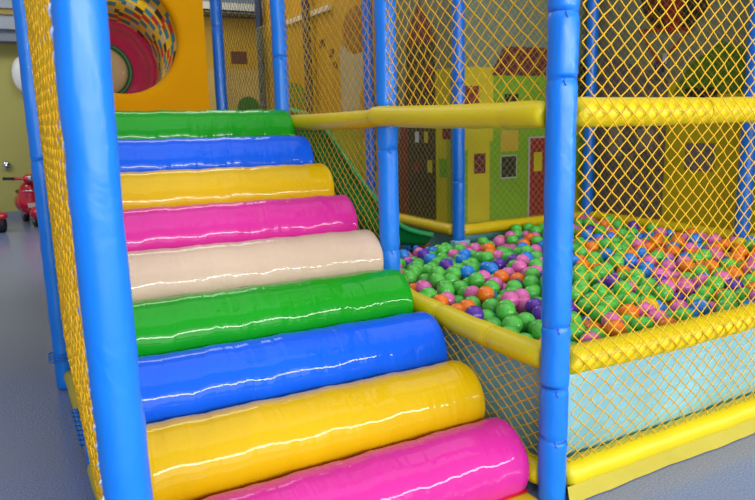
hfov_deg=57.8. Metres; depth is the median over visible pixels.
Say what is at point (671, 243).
ball
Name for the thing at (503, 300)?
ball
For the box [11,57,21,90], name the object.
wall fixture
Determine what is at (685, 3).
safety net
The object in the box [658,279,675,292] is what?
ball
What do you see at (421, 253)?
ball
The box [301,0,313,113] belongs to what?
post
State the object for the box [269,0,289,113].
post
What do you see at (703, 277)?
ball
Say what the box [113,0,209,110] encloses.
panel
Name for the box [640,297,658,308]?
ball
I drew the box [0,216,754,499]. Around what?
floor
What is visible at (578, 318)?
ball
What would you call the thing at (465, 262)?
ball
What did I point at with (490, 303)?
ball
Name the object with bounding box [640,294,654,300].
ball
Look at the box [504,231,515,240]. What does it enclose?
ball
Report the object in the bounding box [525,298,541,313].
ball
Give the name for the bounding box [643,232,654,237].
ball
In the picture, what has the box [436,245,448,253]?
ball
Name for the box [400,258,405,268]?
ball
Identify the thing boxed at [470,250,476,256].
ball
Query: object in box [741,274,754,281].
ball
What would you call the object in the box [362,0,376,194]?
post
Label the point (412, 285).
ball
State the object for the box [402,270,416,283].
ball
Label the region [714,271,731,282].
ball
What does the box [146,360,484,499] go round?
step
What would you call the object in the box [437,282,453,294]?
ball
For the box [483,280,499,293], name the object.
ball
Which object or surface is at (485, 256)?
ball
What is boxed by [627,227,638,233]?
ball
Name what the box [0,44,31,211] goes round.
wall
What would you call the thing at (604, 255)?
ball
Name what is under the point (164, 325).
step
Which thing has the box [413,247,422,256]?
ball
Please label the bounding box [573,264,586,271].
ball
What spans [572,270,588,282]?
ball
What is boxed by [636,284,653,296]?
ball
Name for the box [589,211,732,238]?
rail
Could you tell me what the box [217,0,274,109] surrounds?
safety net
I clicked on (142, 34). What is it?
tunnel
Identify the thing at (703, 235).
ball
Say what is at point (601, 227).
ball
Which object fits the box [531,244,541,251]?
ball
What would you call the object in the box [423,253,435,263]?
ball
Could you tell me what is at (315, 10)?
ceiling beam
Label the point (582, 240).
ball
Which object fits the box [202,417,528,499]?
step
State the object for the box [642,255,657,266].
ball
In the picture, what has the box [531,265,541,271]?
ball
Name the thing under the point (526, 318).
ball
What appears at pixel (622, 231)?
ball
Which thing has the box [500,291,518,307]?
ball
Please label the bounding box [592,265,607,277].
ball
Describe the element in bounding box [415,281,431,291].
ball
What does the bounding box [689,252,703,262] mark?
ball
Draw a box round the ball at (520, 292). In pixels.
[514,288,529,297]
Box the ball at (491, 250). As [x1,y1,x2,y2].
[484,248,495,252]
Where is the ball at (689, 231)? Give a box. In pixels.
[685,228,697,234]
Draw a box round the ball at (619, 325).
[604,320,626,336]
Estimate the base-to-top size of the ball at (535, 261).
0.090 m
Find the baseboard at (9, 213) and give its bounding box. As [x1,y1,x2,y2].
[4,211,21,216]
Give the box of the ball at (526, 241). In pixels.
[517,238,529,245]
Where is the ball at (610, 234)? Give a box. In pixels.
[604,232,616,237]
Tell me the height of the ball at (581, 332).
0.091 m
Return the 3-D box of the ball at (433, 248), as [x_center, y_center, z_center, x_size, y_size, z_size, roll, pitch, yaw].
[0.413,0.019,4.966,0.090,0.090,0.090,-4,11,-15]
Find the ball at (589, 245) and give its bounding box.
[585,241,598,250]
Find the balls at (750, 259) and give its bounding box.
[400,215,754,344]
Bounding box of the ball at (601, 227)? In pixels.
[594,225,605,233]
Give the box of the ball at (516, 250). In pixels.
[513,246,520,254]
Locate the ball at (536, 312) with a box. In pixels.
[532,304,541,319]
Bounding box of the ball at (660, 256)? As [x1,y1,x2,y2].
[650,250,663,262]
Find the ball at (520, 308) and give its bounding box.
[516,296,529,312]
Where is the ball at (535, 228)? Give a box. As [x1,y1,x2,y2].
[530,225,541,234]
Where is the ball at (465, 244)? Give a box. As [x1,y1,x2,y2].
[459,242,468,247]
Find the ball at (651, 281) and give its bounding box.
[640,278,657,288]
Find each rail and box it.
[64,370,84,448]
[87,464,97,499]
[291,110,376,129]
[367,100,545,128]
[399,213,452,235]
[410,288,540,367]
[465,211,583,235]
[526,450,537,483]
[566,393,754,486]
[570,302,754,374]
[576,97,754,126]
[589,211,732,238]
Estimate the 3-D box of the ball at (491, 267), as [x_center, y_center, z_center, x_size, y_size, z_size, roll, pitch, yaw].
[0.677,0.117,4.080,0.090,0.090,0.090,7,14,38]
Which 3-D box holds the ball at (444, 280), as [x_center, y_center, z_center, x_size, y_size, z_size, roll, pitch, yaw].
[0.365,0.205,3.707,0.090,0.091,0.090,-9,13,-35]
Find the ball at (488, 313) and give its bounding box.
[483,309,495,319]
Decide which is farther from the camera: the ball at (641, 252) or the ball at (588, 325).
the ball at (641, 252)
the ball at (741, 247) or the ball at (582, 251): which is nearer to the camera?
the ball at (741, 247)
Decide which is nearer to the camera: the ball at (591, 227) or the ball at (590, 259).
the ball at (590, 259)
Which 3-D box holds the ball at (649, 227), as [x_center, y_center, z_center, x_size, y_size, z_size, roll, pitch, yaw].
[2.070,-0.161,5.151,0.090,0.091,0.091,-3,11,-10]
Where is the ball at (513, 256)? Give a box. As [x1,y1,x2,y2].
[507,254,517,263]
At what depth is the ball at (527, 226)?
5.37 m
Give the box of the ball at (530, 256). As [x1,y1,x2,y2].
[521,251,532,259]
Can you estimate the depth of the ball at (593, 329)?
2.75 m
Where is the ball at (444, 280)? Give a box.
[436,279,451,288]
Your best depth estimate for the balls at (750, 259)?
4.28 m
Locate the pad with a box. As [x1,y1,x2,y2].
[450,239,469,248]
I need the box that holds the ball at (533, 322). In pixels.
[528,319,540,334]
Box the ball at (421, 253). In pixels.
[417,248,429,259]
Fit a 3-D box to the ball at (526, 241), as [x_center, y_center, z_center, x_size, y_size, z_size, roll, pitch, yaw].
[1.047,-0.038,4.897,0.090,0.091,0.090,1,11,12]
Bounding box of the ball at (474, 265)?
[467,262,479,271]
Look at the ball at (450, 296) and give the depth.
3.44 m
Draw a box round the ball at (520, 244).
[516,242,527,246]
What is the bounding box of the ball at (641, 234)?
[635,232,643,238]
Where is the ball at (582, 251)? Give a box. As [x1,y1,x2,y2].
[574,246,587,256]
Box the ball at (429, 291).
[420,287,436,297]
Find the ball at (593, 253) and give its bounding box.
[587,251,601,262]
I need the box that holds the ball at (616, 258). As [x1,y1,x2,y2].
[609,255,623,269]
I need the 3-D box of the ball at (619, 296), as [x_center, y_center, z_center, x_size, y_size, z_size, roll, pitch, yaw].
[1.217,0.264,3.423,0.090,0.091,0.090,0,11,6]
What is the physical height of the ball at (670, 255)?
0.091 m
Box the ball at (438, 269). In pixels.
[429,266,444,275]
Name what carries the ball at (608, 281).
in the balls at (750, 259)
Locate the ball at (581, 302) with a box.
[577,297,595,315]
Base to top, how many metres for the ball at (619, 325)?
0.091 m
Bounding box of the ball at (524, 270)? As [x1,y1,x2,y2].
[521,267,530,275]
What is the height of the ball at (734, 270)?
0.090 m
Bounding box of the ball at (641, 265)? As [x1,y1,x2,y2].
[638,261,653,268]
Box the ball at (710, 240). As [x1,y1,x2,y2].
[707,234,720,243]
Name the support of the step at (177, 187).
on the ramp
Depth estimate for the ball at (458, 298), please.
3.52 m
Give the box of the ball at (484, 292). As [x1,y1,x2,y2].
[476,286,494,302]
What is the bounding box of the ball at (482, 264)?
[480,261,488,269]
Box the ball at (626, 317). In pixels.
[620,314,634,325]
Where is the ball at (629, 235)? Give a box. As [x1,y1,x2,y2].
[622,233,632,239]
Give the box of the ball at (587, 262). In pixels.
[575,259,590,269]
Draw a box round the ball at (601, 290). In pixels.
[590,283,608,295]
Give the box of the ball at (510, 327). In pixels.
[503,325,519,332]
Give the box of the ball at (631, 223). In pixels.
[627,221,639,229]
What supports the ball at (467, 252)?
on the balls at (750, 259)
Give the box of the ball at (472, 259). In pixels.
[468,257,478,264]
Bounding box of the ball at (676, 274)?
[672,271,680,278]
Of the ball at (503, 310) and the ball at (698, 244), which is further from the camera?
the ball at (698, 244)
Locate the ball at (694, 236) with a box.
[688,234,701,242]
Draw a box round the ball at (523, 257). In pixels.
[515,254,529,266]
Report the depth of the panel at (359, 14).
6.89 m
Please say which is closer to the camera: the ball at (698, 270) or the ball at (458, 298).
the ball at (458, 298)
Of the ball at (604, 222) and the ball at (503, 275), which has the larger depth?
the ball at (604, 222)
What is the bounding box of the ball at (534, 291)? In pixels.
[524,285,540,298]
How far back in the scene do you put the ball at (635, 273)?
3.71 m
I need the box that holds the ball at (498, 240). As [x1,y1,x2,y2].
[493,236,504,246]
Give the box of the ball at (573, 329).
[570,325,578,341]
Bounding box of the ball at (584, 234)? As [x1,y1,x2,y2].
[581,229,592,239]
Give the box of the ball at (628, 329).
[624,323,632,332]
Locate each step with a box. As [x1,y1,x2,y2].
[115,109,294,138]
[118,135,313,171]
[120,163,334,208]
[123,195,357,251]
[128,229,383,300]
[133,269,413,356]
[138,312,446,423]
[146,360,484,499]
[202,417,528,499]
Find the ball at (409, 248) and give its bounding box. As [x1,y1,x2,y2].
[404,245,413,251]
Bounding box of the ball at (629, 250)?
[625,248,637,257]
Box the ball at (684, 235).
[681,233,689,242]
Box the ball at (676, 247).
[665,245,680,257]
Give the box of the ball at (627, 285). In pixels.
[613,280,631,293]
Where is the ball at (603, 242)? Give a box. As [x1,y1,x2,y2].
[600,238,612,248]
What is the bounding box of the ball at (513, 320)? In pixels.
[502,315,522,332]
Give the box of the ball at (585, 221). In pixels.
[583,218,594,225]
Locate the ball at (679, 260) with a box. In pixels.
[676,256,691,268]
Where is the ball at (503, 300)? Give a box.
[496,299,515,309]
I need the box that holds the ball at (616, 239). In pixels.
[610,237,620,242]
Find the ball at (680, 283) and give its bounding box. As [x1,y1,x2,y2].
[676,279,694,295]
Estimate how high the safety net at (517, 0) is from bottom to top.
2.301 m
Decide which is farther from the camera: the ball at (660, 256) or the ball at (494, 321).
the ball at (660, 256)
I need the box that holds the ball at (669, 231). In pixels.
[666,229,675,237]
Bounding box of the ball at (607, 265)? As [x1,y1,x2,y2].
[601,262,613,274]
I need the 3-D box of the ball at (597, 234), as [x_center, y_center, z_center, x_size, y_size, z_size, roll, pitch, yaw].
[1.613,-0.078,4.980,0.091,0.091,0.090,0,11,9]
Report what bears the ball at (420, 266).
on the balls at (750, 259)
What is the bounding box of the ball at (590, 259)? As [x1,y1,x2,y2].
[586,256,599,264]
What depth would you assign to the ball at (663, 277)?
3.68 m
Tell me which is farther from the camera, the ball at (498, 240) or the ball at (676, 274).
the ball at (498, 240)
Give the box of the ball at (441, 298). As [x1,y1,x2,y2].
[433,294,448,304]
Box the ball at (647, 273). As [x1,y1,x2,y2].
[640,268,651,277]
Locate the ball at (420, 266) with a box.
[412,263,423,273]
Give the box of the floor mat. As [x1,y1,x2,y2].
[508,493,537,499]
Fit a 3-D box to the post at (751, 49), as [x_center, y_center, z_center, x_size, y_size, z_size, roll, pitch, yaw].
[2.434,-1.207,4.414,0.101,2.484,0.101,-9,13,-36]
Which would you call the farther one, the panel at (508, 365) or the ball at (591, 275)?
the ball at (591, 275)
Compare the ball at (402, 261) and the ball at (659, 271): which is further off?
the ball at (402, 261)
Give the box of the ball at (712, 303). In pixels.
[709,301,716,312]
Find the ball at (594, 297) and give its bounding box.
[585,292,600,303]
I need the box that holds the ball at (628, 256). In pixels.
[623,253,636,267]
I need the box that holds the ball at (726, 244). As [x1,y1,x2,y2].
[719,239,732,251]
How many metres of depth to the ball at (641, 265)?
4.07 m
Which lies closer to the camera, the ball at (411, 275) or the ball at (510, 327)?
the ball at (510, 327)
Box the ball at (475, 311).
[465,305,483,319]
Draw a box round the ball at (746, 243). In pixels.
[744,240,754,251]
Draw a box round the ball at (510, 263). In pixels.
[507,260,515,267]
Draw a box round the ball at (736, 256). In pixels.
[728,251,744,261]
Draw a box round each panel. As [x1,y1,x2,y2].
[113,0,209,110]
[203,11,267,109]
[262,0,377,193]
[395,0,450,223]
[400,226,452,246]
[440,326,540,455]
[465,229,522,243]
[567,328,754,456]
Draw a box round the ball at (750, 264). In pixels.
[743,263,754,274]
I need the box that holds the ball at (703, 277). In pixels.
[692,274,707,285]
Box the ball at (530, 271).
[525,267,539,278]
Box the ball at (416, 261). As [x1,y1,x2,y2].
[410,260,422,265]
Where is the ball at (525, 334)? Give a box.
[519,333,533,338]
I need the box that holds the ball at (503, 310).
[496,303,515,320]
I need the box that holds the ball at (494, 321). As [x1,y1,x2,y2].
[487,318,501,326]
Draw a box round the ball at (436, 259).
[430,257,441,265]
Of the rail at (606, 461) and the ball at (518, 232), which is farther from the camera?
the ball at (518, 232)
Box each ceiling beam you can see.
[203,1,262,18]
[286,5,331,25]
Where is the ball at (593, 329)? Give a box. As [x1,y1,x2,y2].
[586,327,606,337]
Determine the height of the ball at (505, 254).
0.091 m
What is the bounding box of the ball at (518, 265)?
[512,260,526,272]
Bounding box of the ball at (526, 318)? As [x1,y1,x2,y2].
[517,312,534,331]
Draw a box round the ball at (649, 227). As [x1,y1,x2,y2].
[646,223,657,231]
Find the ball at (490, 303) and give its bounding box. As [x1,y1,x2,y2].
[482,298,498,312]
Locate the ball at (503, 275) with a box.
[493,270,508,282]
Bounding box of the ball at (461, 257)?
[455,253,468,262]
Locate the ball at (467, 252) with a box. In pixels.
[458,249,471,257]
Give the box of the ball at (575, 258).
[573,255,579,265]
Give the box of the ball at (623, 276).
[617,270,628,280]
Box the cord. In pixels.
[47,3,103,499]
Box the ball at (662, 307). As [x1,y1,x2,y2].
[656,299,664,310]
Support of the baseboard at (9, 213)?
attached to the wall
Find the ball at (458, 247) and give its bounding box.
[454,244,465,250]
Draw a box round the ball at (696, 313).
[687,307,699,316]
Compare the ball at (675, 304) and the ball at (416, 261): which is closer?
the ball at (675, 304)
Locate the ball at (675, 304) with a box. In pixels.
[669,300,689,310]
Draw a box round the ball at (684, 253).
[678,252,689,257]
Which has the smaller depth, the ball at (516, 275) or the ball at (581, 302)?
the ball at (581, 302)
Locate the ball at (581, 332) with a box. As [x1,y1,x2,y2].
[570,321,586,341]
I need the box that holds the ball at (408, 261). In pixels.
[405,259,413,268]
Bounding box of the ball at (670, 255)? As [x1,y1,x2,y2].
[664,253,675,260]
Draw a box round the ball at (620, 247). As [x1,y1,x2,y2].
[609,242,622,252]
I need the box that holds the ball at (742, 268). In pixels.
[738,262,749,272]
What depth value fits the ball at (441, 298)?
3.36 m
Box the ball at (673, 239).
[670,235,684,247]
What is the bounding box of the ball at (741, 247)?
[732,244,747,256]
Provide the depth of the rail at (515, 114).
2.55 m
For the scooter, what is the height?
0.738 m
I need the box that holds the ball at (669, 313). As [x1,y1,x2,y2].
[666,310,673,316]
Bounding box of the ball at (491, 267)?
[483,262,498,274]
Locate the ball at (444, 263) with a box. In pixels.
[439,258,452,269]
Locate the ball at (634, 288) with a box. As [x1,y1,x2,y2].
[627,281,637,293]
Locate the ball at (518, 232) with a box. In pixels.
[513,229,522,237]
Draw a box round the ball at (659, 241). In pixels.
[649,236,662,246]
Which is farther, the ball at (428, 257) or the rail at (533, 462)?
the ball at (428, 257)
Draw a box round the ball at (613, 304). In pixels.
[598,298,617,311]
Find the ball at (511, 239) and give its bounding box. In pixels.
[506,235,518,244]
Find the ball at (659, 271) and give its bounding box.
[651,268,668,278]
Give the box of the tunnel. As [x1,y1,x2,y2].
[107,0,175,93]
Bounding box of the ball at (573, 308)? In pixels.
[571,301,577,312]
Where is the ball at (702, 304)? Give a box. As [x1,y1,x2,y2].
[690,299,711,315]
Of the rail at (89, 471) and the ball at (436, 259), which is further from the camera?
the ball at (436, 259)
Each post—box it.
[12,0,70,389]
[40,7,92,480]
[49,0,153,499]
[209,0,227,109]
[254,0,266,109]
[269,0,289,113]
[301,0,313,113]
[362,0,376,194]
[374,0,399,270]
[452,0,464,240]
[537,0,579,499]
[581,0,598,215]
[733,0,754,237]
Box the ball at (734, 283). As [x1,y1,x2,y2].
[724,278,743,291]
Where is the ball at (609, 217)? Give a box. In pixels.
[603,215,613,222]
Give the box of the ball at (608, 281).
[603,274,620,289]
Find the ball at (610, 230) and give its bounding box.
[606,229,618,236]
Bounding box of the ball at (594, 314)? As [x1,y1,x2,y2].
[590,305,609,324]
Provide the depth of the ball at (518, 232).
5.26 m
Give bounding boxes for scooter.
[2,174,37,226]
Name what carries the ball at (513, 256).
on the balls at (750, 259)
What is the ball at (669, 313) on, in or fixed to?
in the balls at (750, 259)
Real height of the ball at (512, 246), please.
0.091 m
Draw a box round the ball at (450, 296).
[441,292,455,305]
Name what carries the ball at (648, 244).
on the balls at (750, 259)
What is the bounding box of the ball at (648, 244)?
[645,242,655,252]
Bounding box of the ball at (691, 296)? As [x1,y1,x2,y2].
[686,293,705,305]
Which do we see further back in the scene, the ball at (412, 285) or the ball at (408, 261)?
the ball at (408, 261)
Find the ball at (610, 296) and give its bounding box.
[602,294,619,307]
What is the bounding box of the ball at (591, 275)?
[587,271,600,286]
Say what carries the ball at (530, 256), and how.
on the balls at (750, 259)
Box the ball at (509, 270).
[502,267,514,277]
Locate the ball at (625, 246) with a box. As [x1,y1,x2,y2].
[622,244,628,250]
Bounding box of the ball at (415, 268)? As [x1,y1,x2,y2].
[406,265,420,278]
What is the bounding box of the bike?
[0,211,7,232]
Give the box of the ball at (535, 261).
[528,258,541,266]
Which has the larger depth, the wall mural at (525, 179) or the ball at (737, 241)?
the wall mural at (525, 179)
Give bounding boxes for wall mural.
[450,0,586,223]
[593,0,754,232]
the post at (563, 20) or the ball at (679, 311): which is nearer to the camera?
the post at (563, 20)
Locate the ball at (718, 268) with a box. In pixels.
[710,267,725,275]
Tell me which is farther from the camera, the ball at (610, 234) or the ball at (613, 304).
the ball at (610, 234)
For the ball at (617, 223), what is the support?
on the balls at (750, 259)
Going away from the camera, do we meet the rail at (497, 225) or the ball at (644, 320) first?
the ball at (644, 320)
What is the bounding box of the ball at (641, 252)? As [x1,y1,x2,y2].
[636,247,648,258]
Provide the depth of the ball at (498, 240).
5.08 m
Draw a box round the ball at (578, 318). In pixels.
[571,312,581,322]
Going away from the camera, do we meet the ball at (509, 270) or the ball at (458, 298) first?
the ball at (458, 298)
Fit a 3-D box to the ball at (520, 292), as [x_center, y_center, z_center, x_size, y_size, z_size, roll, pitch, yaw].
[0.722,0.238,3.440,0.090,0.091,0.090,4,12,25]
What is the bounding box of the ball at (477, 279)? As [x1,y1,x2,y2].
[468,272,484,287]
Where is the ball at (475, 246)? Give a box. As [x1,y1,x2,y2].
[469,243,481,251]
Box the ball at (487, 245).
[482,243,494,251]
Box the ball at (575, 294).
[572,285,583,302]
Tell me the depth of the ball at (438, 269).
3.90 m
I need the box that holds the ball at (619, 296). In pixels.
[616,294,623,306]
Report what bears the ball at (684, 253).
on the balls at (750, 259)
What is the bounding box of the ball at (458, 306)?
[450,303,465,311]
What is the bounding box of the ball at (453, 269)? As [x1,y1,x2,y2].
[445,266,460,278]
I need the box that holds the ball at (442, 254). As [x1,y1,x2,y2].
[436,252,447,257]
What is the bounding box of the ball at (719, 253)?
[711,250,724,260]
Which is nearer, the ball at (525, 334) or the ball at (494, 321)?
the ball at (525, 334)
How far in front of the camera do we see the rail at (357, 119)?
3.58 m
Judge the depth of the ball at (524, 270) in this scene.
3.93 m
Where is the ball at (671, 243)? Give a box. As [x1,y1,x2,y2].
[666,242,680,248]
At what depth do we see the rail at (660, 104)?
2.37 m
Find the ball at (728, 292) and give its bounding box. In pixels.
[717,289,737,301]
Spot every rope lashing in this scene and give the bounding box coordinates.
[48,352,67,362]
[71,408,84,446]
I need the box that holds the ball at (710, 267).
[703,259,718,272]
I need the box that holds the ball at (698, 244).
[695,243,704,249]
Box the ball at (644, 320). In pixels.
[631,316,653,330]
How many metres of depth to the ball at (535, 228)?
5.27 m
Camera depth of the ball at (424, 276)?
3.94 m
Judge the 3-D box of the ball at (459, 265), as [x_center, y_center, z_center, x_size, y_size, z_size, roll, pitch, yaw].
[0.476,0.122,4.045,0.090,0.090,0.090,2,11,16]
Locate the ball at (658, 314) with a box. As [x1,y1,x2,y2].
[647,309,667,324]
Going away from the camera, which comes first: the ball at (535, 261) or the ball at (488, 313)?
the ball at (488, 313)
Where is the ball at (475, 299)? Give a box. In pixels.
[465,296,480,307]
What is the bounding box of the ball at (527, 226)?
[523,223,533,231]
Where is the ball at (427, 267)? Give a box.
[423,264,433,273]
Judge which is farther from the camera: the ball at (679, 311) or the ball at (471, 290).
the ball at (471, 290)
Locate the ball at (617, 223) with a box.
[611,219,623,229]
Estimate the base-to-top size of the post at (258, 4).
2.903 m
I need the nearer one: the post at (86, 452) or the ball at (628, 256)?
the post at (86, 452)
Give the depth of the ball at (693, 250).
4.26 m
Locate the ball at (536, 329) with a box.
[532,321,541,339]
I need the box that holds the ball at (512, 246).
[507,244,516,249]
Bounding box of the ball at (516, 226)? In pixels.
[510,224,521,230]
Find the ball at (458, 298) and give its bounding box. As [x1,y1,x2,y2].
[454,295,464,302]
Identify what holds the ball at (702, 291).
in the balls at (750, 259)
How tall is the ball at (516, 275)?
0.091 m
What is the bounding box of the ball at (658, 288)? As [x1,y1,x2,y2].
[654,284,673,301]
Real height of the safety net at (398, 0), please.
2.204 m
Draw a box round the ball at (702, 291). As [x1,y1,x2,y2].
[695,285,714,300]
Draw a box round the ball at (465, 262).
[461,259,471,265]
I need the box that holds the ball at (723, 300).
[716,297,737,307]
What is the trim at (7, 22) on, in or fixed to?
attached to the wall
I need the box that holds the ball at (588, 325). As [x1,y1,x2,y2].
[585,322,603,329]
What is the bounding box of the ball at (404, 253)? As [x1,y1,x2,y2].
[399,249,409,257]
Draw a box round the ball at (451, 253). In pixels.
[447,249,458,258]
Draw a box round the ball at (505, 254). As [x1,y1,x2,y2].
[501,251,513,263]
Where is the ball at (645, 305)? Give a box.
[636,302,654,316]
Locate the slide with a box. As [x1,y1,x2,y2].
[252,108,433,245]
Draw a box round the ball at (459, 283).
[453,280,467,294]
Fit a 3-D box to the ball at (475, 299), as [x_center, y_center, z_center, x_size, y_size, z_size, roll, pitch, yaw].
[0.470,0.273,3.409,0.090,0.091,0.090,-2,11,-4]
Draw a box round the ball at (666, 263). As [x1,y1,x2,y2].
[661,260,676,271]
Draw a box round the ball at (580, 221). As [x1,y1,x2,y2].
[574,219,583,227]
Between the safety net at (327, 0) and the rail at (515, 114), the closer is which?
the rail at (515, 114)
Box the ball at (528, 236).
[524,233,534,242]
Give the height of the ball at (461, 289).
0.091 m
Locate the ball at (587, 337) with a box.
[579,332,600,341]
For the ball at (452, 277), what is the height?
0.090 m
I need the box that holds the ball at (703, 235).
[696,232,706,240]
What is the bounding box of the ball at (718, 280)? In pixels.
[705,276,723,291]
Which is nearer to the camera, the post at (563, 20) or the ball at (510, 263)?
the post at (563, 20)
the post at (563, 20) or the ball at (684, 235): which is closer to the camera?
the post at (563, 20)
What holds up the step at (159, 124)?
on the ramp
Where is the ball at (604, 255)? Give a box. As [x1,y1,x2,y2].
[600,248,613,261]
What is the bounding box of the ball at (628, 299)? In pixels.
[621,292,639,305]
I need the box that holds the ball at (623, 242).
[621,240,631,247]
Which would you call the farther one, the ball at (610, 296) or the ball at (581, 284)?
the ball at (581, 284)
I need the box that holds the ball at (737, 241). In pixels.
[732,237,746,246]
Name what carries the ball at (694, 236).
in the balls at (750, 259)
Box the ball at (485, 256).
[480,251,493,261]
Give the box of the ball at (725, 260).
[720,258,737,268]
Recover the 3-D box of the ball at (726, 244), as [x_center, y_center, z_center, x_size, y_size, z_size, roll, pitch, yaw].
[2.256,-0.028,4.442,0.091,0.090,0.090,-10,14,-39]
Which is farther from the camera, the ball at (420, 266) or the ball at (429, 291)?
the ball at (420, 266)
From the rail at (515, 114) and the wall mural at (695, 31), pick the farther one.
the wall mural at (695, 31)
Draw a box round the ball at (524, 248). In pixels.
[520,245,532,253]
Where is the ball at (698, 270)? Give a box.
[691,265,708,274]
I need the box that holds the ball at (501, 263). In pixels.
[493,258,506,269]
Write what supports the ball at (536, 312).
in the balls at (750, 259)
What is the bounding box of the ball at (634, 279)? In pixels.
[626,277,640,285]
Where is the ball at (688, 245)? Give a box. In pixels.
[682,242,696,251]
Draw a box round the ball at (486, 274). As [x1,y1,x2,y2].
[478,270,490,284]
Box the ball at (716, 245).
[710,242,724,252]
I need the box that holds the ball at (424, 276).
[417,273,429,281]
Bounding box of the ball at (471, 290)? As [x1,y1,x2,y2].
[464,286,478,297]
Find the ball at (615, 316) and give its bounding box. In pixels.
[601,312,622,326]
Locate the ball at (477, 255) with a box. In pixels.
[474,251,482,262]
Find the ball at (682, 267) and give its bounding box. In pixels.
[679,260,695,272]
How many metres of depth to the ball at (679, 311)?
2.98 m
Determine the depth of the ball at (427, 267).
4.12 m
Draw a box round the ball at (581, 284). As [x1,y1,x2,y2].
[572,279,589,293]
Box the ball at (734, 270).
[726,267,743,278]
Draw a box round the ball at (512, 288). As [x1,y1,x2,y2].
[504,286,517,291]
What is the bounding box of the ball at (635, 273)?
[627,268,644,280]
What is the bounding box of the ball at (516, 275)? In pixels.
[509,272,524,281]
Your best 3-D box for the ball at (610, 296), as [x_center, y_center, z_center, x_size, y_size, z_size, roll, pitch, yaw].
[1.131,0.260,3.318,0.090,0.091,0.090,5,12,29]
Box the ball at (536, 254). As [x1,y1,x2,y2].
[531,250,542,258]
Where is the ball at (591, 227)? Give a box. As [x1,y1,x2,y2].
[585,225,594,233]
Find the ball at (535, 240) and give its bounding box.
[531,235,542,244]
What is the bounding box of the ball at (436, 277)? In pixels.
[429,272,444,288]
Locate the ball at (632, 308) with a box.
[618,303,639,316]
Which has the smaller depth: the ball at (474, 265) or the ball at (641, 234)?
the ball at (474, 265)
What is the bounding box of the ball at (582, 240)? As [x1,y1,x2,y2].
[576,239,587,245]
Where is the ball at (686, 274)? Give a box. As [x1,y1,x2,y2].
[680,272,694,279]
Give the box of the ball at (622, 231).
[617,228,627,235]
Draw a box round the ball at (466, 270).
[460,265,474,278]
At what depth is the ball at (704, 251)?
4.13 m
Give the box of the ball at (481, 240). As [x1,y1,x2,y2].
[477,237,488,244]
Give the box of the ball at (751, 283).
[746,281,754,290]
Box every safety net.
[24,0,102,499]
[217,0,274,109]
[255,0,363,171]
[283,0,375,114]
[295,128,378,237]
[374,0,452,223]
[385,0,547,105]
[413,311,539,457]
[465,0,585,222]
[566,0,754,461]
[594,0,754,231]
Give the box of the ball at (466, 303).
[459,299,475,308]
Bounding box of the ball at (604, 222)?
[598,219,608,226]
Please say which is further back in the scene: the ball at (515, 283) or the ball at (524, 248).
the ball at (524, 248)
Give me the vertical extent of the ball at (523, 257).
0.090 m
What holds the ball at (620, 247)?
in the balls at (750, 259)
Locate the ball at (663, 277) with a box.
[653,275,666,283]
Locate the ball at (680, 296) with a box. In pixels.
[668,293,686,301]
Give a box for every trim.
[0,0,262,14]
[0,8,12,14]
[0,14,14,29]
[0,29,16,43]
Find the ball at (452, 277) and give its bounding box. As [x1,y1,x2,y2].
[444,272,458,284]
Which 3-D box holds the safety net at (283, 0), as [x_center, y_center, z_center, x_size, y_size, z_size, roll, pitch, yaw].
[-0.283,-1.439,3.579,0.026,1.428,1.204,-7,12,-28]
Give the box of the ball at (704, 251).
[698,249,711,260]
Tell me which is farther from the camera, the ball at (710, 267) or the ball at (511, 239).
the ball at (511, 239)
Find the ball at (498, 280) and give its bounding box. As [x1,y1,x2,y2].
[489,277,502,289]
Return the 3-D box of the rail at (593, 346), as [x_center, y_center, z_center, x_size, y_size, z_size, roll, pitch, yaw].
[1.225,0.322,2.690,1.333,0.118,0.109,-7,12,-28]
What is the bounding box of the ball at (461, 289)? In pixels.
[457,285,468,297]
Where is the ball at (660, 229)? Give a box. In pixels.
[654,227,666,235]
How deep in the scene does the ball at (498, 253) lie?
4.48 m
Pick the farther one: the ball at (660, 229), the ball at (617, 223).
the ball at (617, 223)
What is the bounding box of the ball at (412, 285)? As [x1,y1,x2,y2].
[409,283,416,289]
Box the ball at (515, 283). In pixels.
[505,280,522,288]
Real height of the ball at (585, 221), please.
0.091 m
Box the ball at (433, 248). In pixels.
[429,246,436,251]
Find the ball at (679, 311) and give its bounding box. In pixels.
[672,307,694,320]
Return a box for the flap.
[568,419,754,499]
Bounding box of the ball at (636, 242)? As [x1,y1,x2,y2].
[631,239,645,248]
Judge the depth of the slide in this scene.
4.83 m
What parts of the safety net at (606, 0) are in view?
border cord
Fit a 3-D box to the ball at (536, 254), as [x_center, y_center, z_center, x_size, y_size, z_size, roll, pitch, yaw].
[1.029,0.047,4.430,0.090,0.090,0.090,-6,12,-22]
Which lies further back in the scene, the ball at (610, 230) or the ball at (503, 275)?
the ball at (610, 230)
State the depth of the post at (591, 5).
5.63 m
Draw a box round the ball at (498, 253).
[492,250,503,258]
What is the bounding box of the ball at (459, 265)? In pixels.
[452,263,463,268]
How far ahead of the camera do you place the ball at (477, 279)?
3.72 m
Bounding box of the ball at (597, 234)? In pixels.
[592,233,603,239]
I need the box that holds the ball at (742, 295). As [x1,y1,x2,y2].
[735,288,749,299]
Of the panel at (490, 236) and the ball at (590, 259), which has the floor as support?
the panel at (490, 236)
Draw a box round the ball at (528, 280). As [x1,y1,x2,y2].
[522,275,538,287]
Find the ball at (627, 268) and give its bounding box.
[616,265,630,272]
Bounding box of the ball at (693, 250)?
[685,248,697,253]

